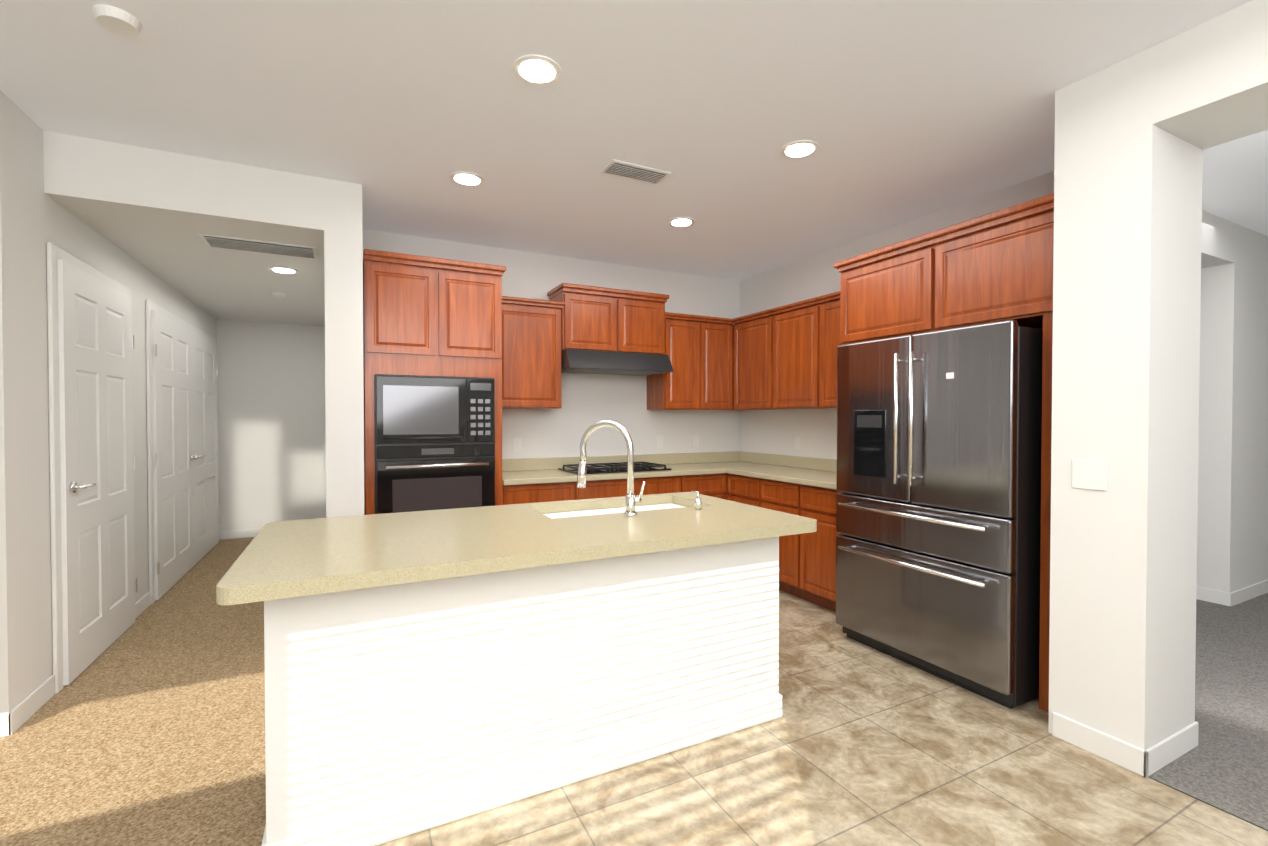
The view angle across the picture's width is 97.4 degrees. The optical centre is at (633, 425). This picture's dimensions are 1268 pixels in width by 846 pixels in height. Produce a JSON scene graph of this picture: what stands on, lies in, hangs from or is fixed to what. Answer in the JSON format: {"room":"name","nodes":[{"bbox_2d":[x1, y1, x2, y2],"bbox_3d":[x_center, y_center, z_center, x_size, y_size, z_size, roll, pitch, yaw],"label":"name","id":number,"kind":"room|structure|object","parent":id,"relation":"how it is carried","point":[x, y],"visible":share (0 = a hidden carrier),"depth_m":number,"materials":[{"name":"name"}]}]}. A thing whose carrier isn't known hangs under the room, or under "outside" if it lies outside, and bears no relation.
{"room":"kitchen","nodes":[
{"label":"kitchen","id":0,"kind":"room"},
{"bbox_2d":[0,537,265,845],"bbox_3d":[-3.734,1.330,1.557,5.200,0.001,9.200,0,1,-27],"label":"floor carpet","id":1,"kind":"object","parent":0,"point":[147,728],"visible":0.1,"depth_m":2.33,"materials":[{"name":"beige carpet"}]},
{"bbox_2d":[88,192,359,602],"bbox_3d":[-3.410,-0.087,5.198,1.500,2.739,3.010,0,1,-27],"label":"hallway","id":2,"kind":"structure","parent":0,"point":[289,409],"depth_m":4.34,"materials":[{"name":"white paint"}]},
{"bbox_2d":[0,704,23,736],"bbox_3d":[-4.363,1.285,1.507,3.833,0.100,0.012,0,1,-27],"label":"baseboard","id":3,"kind":"structure","parent":2,"relation":"attached to","point":[10,721],"depth_m":2.37,"materials":[{"name":"white wood"}]},
{"bbox_2d":[19,675,54,722],"bbox_3d":[-2.758,1.270,2.564,0.012,0.100,0.356,0,1,-27],"label":"baseboard","id":4,"kind":"structure","parent":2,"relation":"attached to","point":[32,703],"depth_m":2.57,"materials":[{"name":"white wood"}]},
{"bbox_2d":[46,242,136,693],"bbox_3d":[-3.053,0.207,3.223,0.096,2.207,1.110,0,1,-27],"label":"hall door","id":5,"kind":"structure","parent":2,"relation":"in","point":[92,458],"depth_m":3.03,"materials":[{"name":"white paint"},{"name":"nickel"}]},
{"bbox_2d":[135,592,150,618],"bbox_3d":[-3.423,1.251,3.869,0.012,0.100,0.346,0,1,-27],"label":"baseboard","id":6,"kind":"structure","parent":2,"relation":"attached to","point":[145,601],"depth_m":3.87,"materials":[{"name":"white wood"}]},
{"bbox_2d":[145,299,219,603],"bbox_3d":[-3.979,0.181,5.041,0.096,2.207,2.270,0,1,-27],"label":"double door","id":7,"kind":"structure","parent":2,"relation":"in","point":[182,373],"depth_m":4.63,"materials":[{"name":"white wood"}]},
{"bbox_2d":[219,528,261,539],"bbox_3d":[-4.080,1.215,6.421,1.159,0.100,0.016,0,1,-27],"label":"baseboard","id":8,"kind":"structure","parent":2,"relation":"attached to","point":[242,533],"depth_m":6.24,"materials":[{"name":"white wood"}]},
{"bbox_2d":[198,233,317,258],"bbox_3d":[-2.349,-1.125,3.518,0.600,0.018,0.270,0,1,-27],"label":"air vent","id":9,"kind":"object","parent":2,"relation":"in","point":[233,243],"visible":1,"depth_m":3.49,"materials":[{"name":"white metal"}]},
{"bbox_2d":[271,292,286,297],"bbox_3d":[-3.093,-1.138,4.846,0.120,0.028,0.120,0,1,-27],"label":"smoke detector","id":10,"kind":"object","parent":2,"relation":"attached to","point":[279,294],"visible":1,"depth_m":4.81,"materials":[{"name":"white plastic"}]},
{"bbox_2d":[268,266,298,273],"bbox_3d":[-2.568,-1.137,4.080,0.190,0.009,0.190,0,1,-27],"label":"recessed light","id":11,"kind":"object","parent":2,"relation":"in","point":[284,270],"visible":0.98,"depth_m":4.06,"materials":[{"name":"white glass"}]},
{"bbox_2d":[356,224,739,514],"bbox_3d":[-0.441,-0.084,4.954,3.570,2.739,0.120,0,1,-27],"label":"wall","id":12,"kind":"structure","parent":0,"point":[587,399],"depth_m":4.91,"materials":[{"name":"white paint"}]},
{"bbox_2d":[513,438,521,451],"bbox_3d":[-0.969,0.161,4.617,0.075,0.115,0.007,0,1,-27],"label":"electrical outlet","id":13,"kind":"object","parent":12,"relation":"attached to","point":[517,444],"visible":1,"depth_m":4.62,"materials":[{"name":"white plastic"}]},
{"bbox_2d":[507,297,562,408],"bbox_3d":[-0.891,-0.547,4.466,0.550,0.820,0.325,0,1,-27],"label":"upper cabinet","id":14,"kind":"object","parent":12,"relation":"attached to","point":[534,328],"depth_m":4.34,"materials":[{"name":"brown wood"}]},
{"bbox_2d":[547,283,678,376],"bbox_3d":[-0.188,-0.777,4.723,0.940,0.642,0.500,0,1,-27],"label":"upper cabinet","id":15,"kind":"object","parent":12,"relation":"attached to","point":[609,331],"depth_m":4.61,"materials":[{"name":"brown wood"}]},
{"bbox_2d":[507,451,738,472],"bbox_3d":[-0.066,0.319,5.070,2.554,0.100,0.020,0,1,-27],"label":"backsplash","id":16,"kind":"structure","parent":12,"relation":"attached to","point":[674,458],"depth_m":5.10,"materials":[{"name":"beige stone"}]},
{"bbox_2d":[656,436,662,447],"bbox_3d":[0.243,0.152,5.234,0.075,0.115,0.007,0,1,-27],"label":"electrical outlet","id":17,"kind":"object","parent":12,"relation":"attached to","point":[659,441],"visible":1,"depth_m":5.23,"materials":[{"name":"white plastic"}]},
{"bbox_2d":[647,313,702,409],"bbox_3d":[0.358,-0.556,5.102,0.375,0.820,0.325,0,1,-27],"label":"upper cabinet","id":18,"kind":"object","parent":12,"relation":"attached to","point":[683,390],"depth_m":4.99,"materials":[{"name":"brown wood"}]},
{"bbox_2d":[703,317,730,409],"bbox_3d":[0.692,-0.559,5.273,0.375,0.820,0.325,0,1,-27],"label":"upper cabinet","id":19,"kind":"object","parent":12,"relation":"attached to","point":[716,331],"depth_m":5.13,"materials":[{"name":"brown wood"}]},
{"bbox_2d":[0,0,1267,280],"bbox_3d":[0.076,-1.432,3.403,13.900,0.001,9.500,0,1,-27],"label":"ceiling","id":20,"kind":"structure","parent":0,"point":[900,112],"depth_m":2.45,"materials":[{"name":"white paint"}]},
{"bbox_2d":[92,4,142,36],"bbox_3d":[-1.787,-1.396,1.927,0.130,0.030,0.130,0,1,-27],"label":"smoke detector","id":21,"kind":"object","parent":20,"relation":"attached to","point":[116,20],"visible":1,"depth_m":1.91,"materials":[{"name":"white plastic"}]},
{"bbox_2d":[450,171,483,185],"bbox_3d":[-0.965,-1.425,3.221,0.190,0.009,0.190,0,1,-27],"label":"recessed light","id":22,"kind":"object","parent":20,"relation":"in","point":[464,178],"visible":1,"depth_m":3.21,"materials":[{"name":"white glass"}]},
{"bbox_2d":[513,54,560,85],"bbox_3d":[-0.385,-1.411,2.214,0.190,0.009,0.190,0,1,-27],"label":"recessed light","id":23,"kind":"object","parent":20,"relation":"in","point":[535,69],"visible":1,"depth_m":2.20,"materials":[{"name":"white glass"}]},
{"bbox_2d":[601,159,670,184],"bbox_3d":[0.011,-1.419,3.134,0.360,0.018,0.170,0,1,-27],"label":"ceiling vent","id":24,"kind":"object","parent":20,"relation":"in","point":[618,168],"visible":1,"depth_m":3.12,"materials":[{"name":"white metal"}]},
{"bbox_2d":[668,217,694,226],"bbox_3d":[0.336,-1.435,3.928,0.190,0.009,0.190,0,1,-27],"label":"recessed light","id":25,"kind":"object","parent":20,"relation":"in","point":[681,221],"visible":1,"depth_m":3.91,"materials":[{"name":"white glass"}]},
{"bbox_2d":[781,140,818,158],"bbox_3d":[0.854,-1.420,2.868,0.190,0.009,0.190,0,1,-27],"label":"recessed light","id":26,"kind":"object","parent":20,"relation":"in","point":[799,149],"visible":1,"depth_m":2.85,"materials":[{"name":"white glass"}]},
{"bbox_2d":[376,590,1267,845],"bbox_3d":[0.799,1.325,2.177,3.860,0.001,6.190,0,1,-27],"label":"floor","id":27,"kind":"structure","parent":0,"point":[857,743],"depth_m":2.04,"materials":[{"name":"beige tile"}]},
{"bbox_2d":[363,253,506,514],"bbox_3d":[-1.453,0.107,4.005,0.878,2.385,0.652,0,1,-27],"label":"tall cabinet","id":28,"kind":"object","parent":27,"relation":"on","point":[459,357],"depth_m":3.72,"materials":[{"name":"brown wood"}]},
{"bbox_2d":[261,536,781,845],"bbox_3d":[-0.390,0.885,2.422,1.976,0.874,0.803,0,1,-27],"label":"kitchen island","id":29,"kind":"object","parent":27,"relation":"on","point":[428,668],"depth_m":1.94,"materials":[{"name":"white paint"}]},
{"bbox_2d":[216,492,816,604],"bbox_3d":[-0.370,0.426,2.343,2.090,0.045,1.030,0,1,-27],"label":"island countertop","id":30,"kind":"structure","parent":29,"relation":"on","point":[289,559],"depth_m":1.99,"materials":[{"name":"beige stone"}]},
{"bbox_2d":[577,420,647,515],"bbox_3d":[-0.106,0.188,2.524,0.255,0.424,0.219,0,1,-27],"label":"faucet","id":31,"kind":"object","parent":30,"relation":"on","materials":[{"name":"silver metal"}]},
{"bbox_2d":[548,500,683,515],"bbox_3d":[-0.069,0.537,2.767,0.864,0.213,0.414,0,1,-27],"label":"sink","id":32,"kind":"object","parent":30,"relation":"in","point":[655,503],"depth_m":2.99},
{"bbox_2d":[692,490,703,507],"bbox_3d":[0.298,0.356,2.662,0.032,0.086,0.066,0,1,-27],"label":"soap dispenser","id":33,"kind":"object","parent":30,"relation":"on","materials":[{"name":"silver metal"}]},
{"bbox_2d":[507,481,578,504],"bbox_3d":[-0.828,0.857,4.361,0.550,0.875,0.605,0,1,-27],"label":"base cabinet","id":34,"kind":"object","parent":27,"relation":"on","point":[566,490],"depth_m":4.10,"materials":[{"name":"brown wood"}]},
{"bbox_2d":[579,477,634,499],"bbox_3d":[-0.374,0.854,4.592,0.470,0.875,0.605,0,1,-27],"label":"base cabinet","id":35,"kind":"object","parent":27,"relation":"on","point":[594,489],"depth_m":4.33,"materials":[{"name":"brown wood"}]},
{"bbox_2d":[507,461,754,484],"bbox_3d":[0.073,0.393,4.797,2.554,0.040,0.635,0,1,-27],"label":"countertop","id":36,"kind":"structure","parent":35,"relation":"on","point":[697,468],"depth_m":4.49,"materials":[{"name":"beige stone"}]},
{"bbox_2d":[555,461,670,472],"bbox_3d":[-0.165,0.352,4.694,0.840,0.043,0.480,0,1,-27],"label":"cooktop","id":37,"kind":"object","parent":36,"relation":"in","point":[592,466],"depth_m":4.64,"materials":[{"name":"black metal"}]},
{"bbox_2d":[635,477,682,495],"bbox_3d":[0.045,0.851,4.806,0.470,0.875,0.605,0,1,-27],"label":"base cabinet","id":38,"kind":"object","parent":27,"relation":"on","point":[653,485],"depth_m":4.55,"materials":[{"name":"brown wood"}]},
{"bbox_2d":[683,473,726,499],"bbox_3d":[0.464,0.848,5.019,0.470,0.875,0.605,0,1,-27],"label":"base cabinet","id":39,"kind":"object","parent":27,"relation":"on","point":[711,484],"depth_m":4.77,"materials":[{"name":"brown wood"}]},
{"bbox_2d":[727,473,754,505],"bbox_3d":[1.175,0.851,4.792,0.605,0.875,0.440,0,1,-27],"label":"base cabinet","id":40,"kind":"object","parent":27,"relation":"on","point":[739,489],"depth_m":4.67,"materials":[{"name":"brown wood"}]},
{"bbox_2d":[755,477,794,595],"bbox_3d":[1.375,0.856,4.400,0.605,0.875,0.440,0,1,-27],"label":"base cabinet","id":41,"kind":"object","parent":27,"relation":"on","point":[773,495],"depth_m":4.23,"materials":[{"name":"brown wood"}]},
{"bbox_2d":[795,485,838,611],"bbox_3d":[1.575,0.862,4.008,0.605,0.875,0.440,0,1,-27],"label":"base cabinet","id":42,"kind":"object","parent":27,"relation":"on","point":[815,552],"depth_m":3.92,"materials":[{"name":"brown wood"}]},
{"bbox_2d":[727,465,841,492],"bbox_3d":[1.368,0.399,4.374,0.635,0.040,1.293,0,1,-27],"label":"countertop","id":43,"kind":"structure","parent":42,"relation":"on","point":[820,478],"depth_m":4.35,"materials":[{"name":"beige stone"}]},
{"bbox_2d":[836,320,1042,708],"bbox_3d":[1.813,0.411,3.147,0.896,1.800,1.020,0,1,-27],"label":"fridge","id":44,"kind":"object","parent":27,"relation":"on","point":[938,498],"visible":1,"depth_m":2.79,"materials":[{"name":"silver metal"}]},
{"bbox_2d":[740,173,1047,459],"bbox_3d":[1.898,-0.072,4.162,0.120,2.739,3.356,0,1,-27],"label":"wall","id":45,"kind":"structure","parent":0,"point":[761,431],"depth_m":4.74,"materials":[{"name":"white paint"}]},
{"bbox_2d":[731,309,785,409],"bbox_3d":[1.195,-0.555,5.042,0.325,0.820,0.543,0,1,-27],"label":"upper cabinet","id":46,"kind":"object","parent":45,"relation":"attached to","point":[750,336],"depth_m":4.97,"materials":[{"name":"brown wood"}]},
{"bbox_2d":[739,453,836,472],"bbox_3d":[1.502,0.323,4.787,0.020,0.100,1.908,0,1,-27],"label":"backsplash","id":47,"kind":"structure","parent":45,"relation":"attached to","point":[759,458],"depth_m":4.95,"materials":[{"name":"beige stone"}]},
{"bbox_2d":[771,301,814,408],"bbox_3d":[1.438,-0.549,4.564,0.325,0.820,0.530,0,1,-27],"label":"upper cabinet","id":48,"kind":"object","parent":45,"relation":"attached to","point":[792,326],"depth_m":4.50,"materials":[{"name":"brown wood"}]},
{"bbox_2d":[815,293,836,408],"bbox_3d":[1.679,-0.542,4.091,0.325,0.820,0.530,0,1,-27],"label":"upper cabinet","id":49,"kind":"object","parent":45,"relation":"attached to","point":[825,351],"depth_m":4.20,"materials":[{"name":"brown wood"}]},
{"bbox_2d":[835,237,930,348],"bbox_3d":[1.786,-0.772,3.477,0.690,0.497,0.656,0,1,-27],"label":"upper cabinet","id":50,"kind":"object","parent":45,"relation":"attached to","point":[883,295],"depth_m":3.31,"materials":[{"name":"brown wood"}]},
{"bbox_2d":[927,197,1053,336],"bbox_3d":[2.084,-0.764,2.892,0.690,0.497,0.657,0,1,-27],"label":"upper cabinet","id":51,"kind":"object","parent":45,"relation":"attached to","point":[996,269],"depth_m":2.74,"materials":[{"name":"brown wood"}]},
{"bbox_2d":[1048,0,1267,749],"bbox_3d":[2.621,-0.031,1.225,0.440,2.739,2.814,0,1,-27],"label":"wall","id":52,"kind":"structure","parent":0,"point":[1160,352],"depth_m":2.22,"materials":[{"name":"white paint"}]},
{"bbox_2d":[1072,459,1106,490],"bbox_3d":[1.845,0.199,2.257,0.007,0.120,0.120,0,1,-27],"label":"light switch","id":53,"kind":"object","parent":52,"relation":"attached to","point":[1090,474],"visible":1,"depth_m":2.25,"materials":[{"name":"white plastic"}]},
{"bbox_2d":[1052,712,1139,774],"bbox_3d":[1.854,1.274,2.248,0.012,0.100,0.287,0,1,-27],"label":"baseboard","id":54,"kind":"structure","parent":52,"relation":"attached to","point":[1136,758],"depth_m":2.23,"materials":[{"name":"white wood"}]},
{"bbox_2d":[1140,721,1198,777],"bbox_3d":[2.127,1.275,2.199,0.453,0.100,0.012,0,1,-27],"label":"baseboard","id":55,"kind":"structure","parent":52,"relation":"attached to","point":[1157,756],"depth_m":2.17,"materials":[{"name":"white wood"}]},
{"bbox_2d":[1196,586,1223,604],"bbox_3d":[4.199,1.248,4.143,0.012,0.100,0.273,0,1,-27],"label":"baseboard","id":56,"kind":"structure","parent":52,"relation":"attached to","point":[1205,594],"depth_m":4.08,"materials":[{"name":"white wood"}]},
{"bbox_2d":[1224,579,1267,605],"bbox_3d":[4.744,1.246,4.229,1.063,0.100,0.012,0,1,-27],"label":"baseboard","id":57,"kind":"structure","parent":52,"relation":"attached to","point":[1236,597],"depth_m":4.10,"materials":[{"name":"white wood"}]},
{"bbox_2d":[1149,593,1267,829],"bbox_3d":[3.709,1.281,5.012,5.800,0.001,8.600,0,1,-27],"label":"floor carpet","id":58,"kind":"object","parent":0,"point":[1223,765],"visible":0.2,"depth_m":2.53,"materials":[{"name":"grey carpet"}]}
]}

